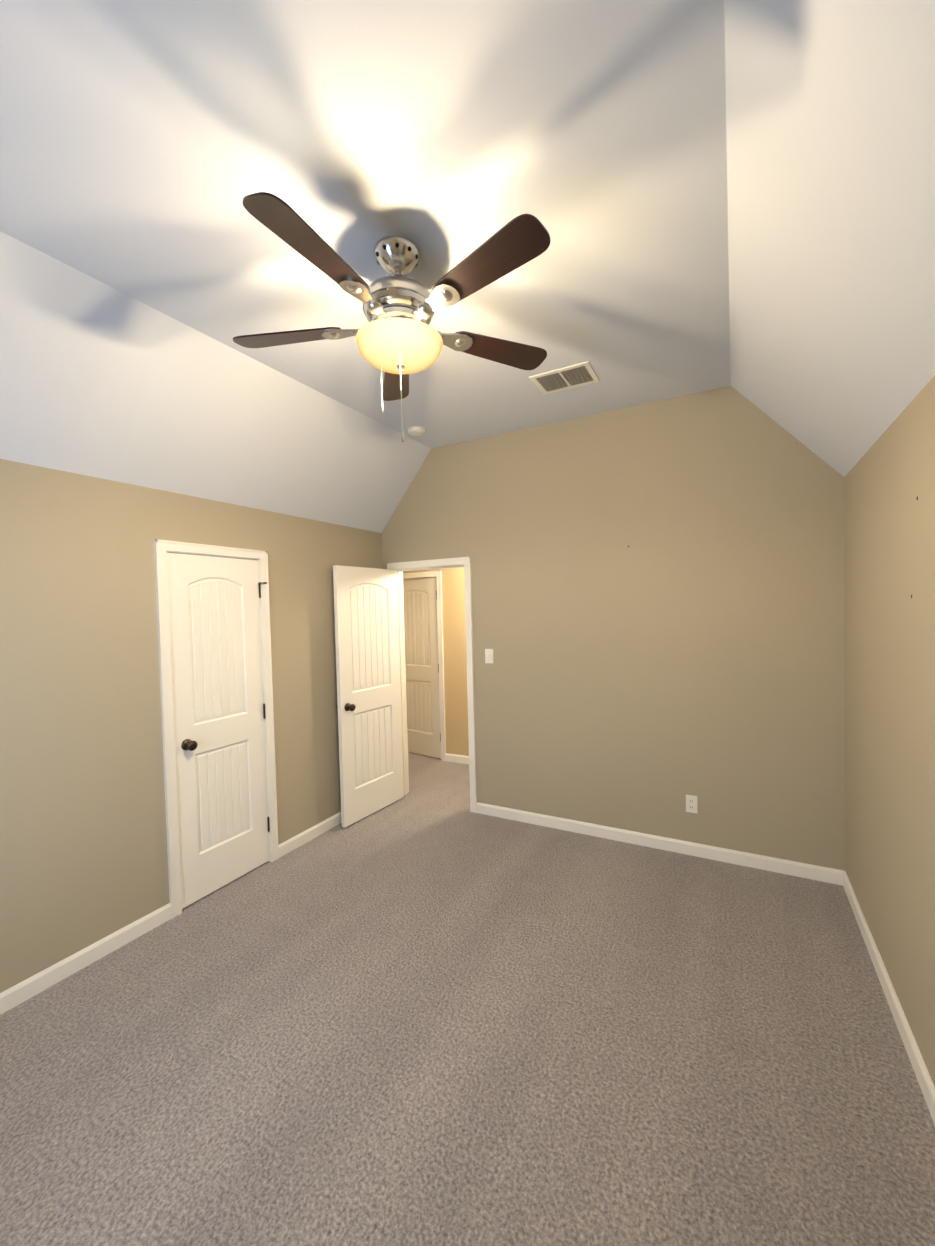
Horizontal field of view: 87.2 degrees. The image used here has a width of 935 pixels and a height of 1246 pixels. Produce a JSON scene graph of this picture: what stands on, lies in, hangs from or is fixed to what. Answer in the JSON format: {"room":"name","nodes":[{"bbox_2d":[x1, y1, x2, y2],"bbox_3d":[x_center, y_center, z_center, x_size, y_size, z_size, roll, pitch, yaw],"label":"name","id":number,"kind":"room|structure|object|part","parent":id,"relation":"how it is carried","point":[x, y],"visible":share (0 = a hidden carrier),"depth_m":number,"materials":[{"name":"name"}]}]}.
{"room":"empty bedroom","nodes":[
{"label":"empty bedroom","id":0,"kind":"room"},
{"bbox_2d":[0,459,382,992],"bbox_3d":[-1.746,0.428,2.745,0.120,2.447,4.218,-1,2,29],"label":"wall","id":1,"kind":"structure","parent":0,"point":[83,850],"depth_m":2.47,"materials":[{"name":"paint"}]},
{"bbox_2d":[0,903,171,1014],"bbox_3d":[-2.125,1.645,1.886,0.014,0.085,1.956,-1,2,29],"label":"baseboard","id":2,"kind":"structure","parent":1,"relation":"attached to","point":[28,988],"depth_m":2.36,"materials":[{"name":"paint"}]},
{"bbox_2d":[154,539,278,918],"bbox_3d":[-1.560,0.583,3.064,0.140,2.109,0.730,-1,2,29],"label":"trim","id":3,"kind":"structure","parent":1,"relation":"attached to","point":[162,548],"depth_m":2.77,"materials":[{"name":"paint"}]},
{"bbox_2d":[167,552,269,908],"bbox_3d":[-1.525,0.609,3.059,0.173,2.032,0.624,-1,2,29],"label":"closet door","id":4,"kind":"structure","parent":1,"relation":"in","point":[218,707],"depth_m":3.01,"materials":[{"name":"paint"}]},
{"bbox_3d":[-1.639,0.704,2.849,0.173,0.065,0.065,-1,2,29],"label":"knob","id":5,"kind":"part","parent":4,"relation":"part of","materials":[{"name":"brown metal"}]},
{"bbox_2d":[278,812,340,857],"bbox_3d":[-1.002,1.556,3.936,0.030,0.085,1.262,-1,2,29],"label":"baseboard","id":6,"kind":"structure","parent":1,"relation":"attached to","point":[311,833],"depth_m":3.63,"materials":[{"name":"paint"}]},
{"bbox_2d":[403,567,468,755],"bbox_3d":[1.593,0.245,4.489,6.400,2.540,0.120,-1,2,29],"label":"wall","id":7,"kind":"structure","parent":0,"point":[455,660],"depth_m":5.37,"materials":[{"name":"paint"}]},
{"bbox_2d":[403,577,440,758],"bbox_3d":[-0.585,0.507,5.698,0.718,2.032,0.173,0,2,38],"label":"hall door","id":8,"kind":"structure","parent":7,"relation":"in","point":[422,664],"depth_m":5.63,"materials":[{"name":"paint"}]},
{"bbox_2d":[403,571,445,760],"bbox_3d":[-0.607,0.482,5.683,0.840,2.109,0.140,-1,2,29],"label":"trim","id":9,"kind":"structure","parent":7,"relation":"attached to","point":[418,575],"depth_m":5.44,"materials":[{"name":"paint"}]},
{"bbox_2d":[446,753,468,763],"bbox_3d":[1.592,1.474,4.467,6.160,0.085,0.014,-1,2,29],"label":"baseboard","id":10,"kind":"structure","parent":7,"relation":"attached to","point":[455,758],"depth_m":5.38,"materials":[{"name":"paint"}]},
{"bbox_2d":[0,752,934,1245],"bbox_3d":[0.391,1.662,2.254,6.600,0.100,5.660,-1,2,29],"label":"floor","id":11,"kind":"structure","parent":0,"point":[430,1008],"depth_m":1.83,"materials":[{"name":"carpet"}]},
{"bbox_2d":[0,0,934,532],"bbox_3d":[-0.262,-1.202,1.869,3.851,0.905,4.218,-1,2,29],"label":"ceiling","id":12,"kind":"structure","parent":0,"point":[734,194],"depth_m":1.60,"materials":[{"name":"paint"}]},
{"bbox_2d":[233,192,550,441],"bbox_3d":[-0.275,-1.034,1.831,1.286,0.737,1.242,-1,2,29],"label":"ceiling fan","id":13,"kind":"object","parent":12,"relation":"hanging from","point":[399,339],"visible":1,"depth_m":1.75,"materials":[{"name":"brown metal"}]},
{"bbox_3d":[-0.702,-1.126,1.938,0.443,0.006,0.136,-1,14,9],"label":"blade","id":14,"kind":"part","parent":13,"relation":"part of","materials":[{"name":"brown wood"}]},
{"label":"blade","id":15,"kind":"part","parent":13,"relation":"part of","materials":[{"name":"brown wood"}]},
{"bbox_3d":[-0.335,-1.146,2.312,0.136,0.006,0.443,-14,4,-9],"label":"blade","id":16,"kind":"part","parent":13,"relation":"part of","materials":[{"name":"brown wood"}]},
{"bbox_3d":[-0.262,-1.210,1.870,0.273,0.128,0.273,-1,2,29],"label":"motor","id":17,"kind":"part","parent":13,"relation":"part of","materials":[{"name":"silver metal"}]},
{"bbox_3d":[-0.257,-1.023,1.875,0.328,0.090,0.328,-1,2,29],"label":"lamp shade","id":18,"kind":"part","parent":13,"relation":"part of","materials":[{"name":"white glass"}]},
{"bbox_3d":[0.059,-1.134,1.560,0.443,0.006,0.136,0,-10,45],"label":"blade","id":19,"kind":"part","parent":13,"relation":"part of","materials":[{"name":"brown wood"}]},
{"bbox_3d":[0.135,-1.151,2.079,0.443,0.006,0.136,-2,-10,-27],"label":"blade","id":20,"kind":"part","parent":13,"relation":"part of","materials":[{"name":"brown wood"}]},
{"bbox_2d":[408,426,424,435],"bbox_3d":[-0.383,-1.437,3.691,0.132,0.035,0.132,-1,2,29],"label":"smoke detector","id":21,"kind":"object","parent":12,"relation":"attached to","point":[416,430],"visible":1,"depth_m":3.65,"materials":[{"name":"white plastic"}]},
{"bbox_2d":[529,361,599,394],"bbox_3d":[0.580,-1.452,2.928,0.350,0.008,0.270,-1,2,29],"label":"ceiling vent","id":22,"kind":"object","parent":12,"relation":"in","point":[591,373],"visible":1,"depth_m":2.91,"materials":[{"name":"white plastic"}]},
{"bbox_2d":[538,366,592,390],"bbox_3d":[0.580,-1.456,2.928,0.310,0.001,0.230,-1,2,29],"label":"vent duct","id":23,"kind":"object","parent":22,"relation":"attached to","point":[564,375],"visible":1,"depth_m":2.93,"materials":[{"name":"black metal"}]},
{"bbox_2d":[382,386,844,870],"bbox_3d":[0.747,-0.012,3.706,3.591,3.142,0.120,-1,2,29],"label":"wall","id":24,"kind":"structure","parent":0,"point":[690,640],"depth_m":3.34,"materials":[{"name":"paint"}]},
{"bbox_2d":[333,565,403,827],"bbox_3d":[-0.800,0.560,4.093,0.173,2.032,0.718,0,2,33],"label":"bedroom door","id":25,"kind":"structure","parent":24,"relation":"in","point":[366,613],"depth_m":4.04,"materials":[{"name":"paint"}]},
{"bbox_3d":[-0.953,0.657,3.852,0.173,0.065,0.065,0,2,33],"label":"knob","id":26,"kind":"part","parent":25,"relation":"part of","materials":[{"name":"brown metal"}]},
{"bbox_2d":[387,557,476,812],"bbox_3d":[-0.285,0.514,4.289,0.840,2.109,0.160,-1,2,29],"label":"trim","id":27,"kind":"structure","parent":24,"relation":"attached to","point":[458,562],"depth_m":4.07,"materials":[{"name":"paint"}]},
{"bbox_2d":[485,649,492,662],"bbox_3d":[0.172,0.267,3.953,0.070,0.116,0.016,-1,2,29],"label":"switch plate","id":28,"kind":"object","parent":24,"relation":"attached to","point":[488,655],"visible":1,"depth_m":3.96,"materials":[{"name":"white plastic"}]},
{"bbox_2d":[476,802,839,884],"bbox_3d":[1.142,1.515,3.480,2.425,0.085,0.014,-1,2,29],"label":"baseboard","id":29,"kind":"structure","parent":24,"relation":"attached to","point":[814,872],"depth_m":3.33,"materials":[{"name":"paint"}]},
{"bbox_2d":[686,795,697,813],"bbox_3d":[1.496,1.209,3.279,0.070,0.116,0.008,-1,2,29],"label":"electrical outlet plate","id":30,"kind":"object","parent":24,"relation":"attached to","point":[693,804],"visible":1,"depth_m":3.28,"materials":[{"name":"white plastic"}]},
{"bbox_2d":[844,375,934,1086],"bbox_3d":[1.303,0.399,1.088,0.120,2.447,4.218,-1,2,29],"label":"wall","id":31,"kind":"structure","parent":0,"point":[889,526],"depth_m":1.95,"materials":[{"name":"paint"}]},
{"bbox_2d":[840,870,934,1124],"bbox_3d":[1.274,1.579,1.155,0.014,0.085,3.978,-1,2,29],"label":"baseboard","id":32,"kind":"structure","parent":31,"relation":"attached to","point":[925,1082],"depth_m":1.96,"materials":[{"name":"paint"}]}
]}

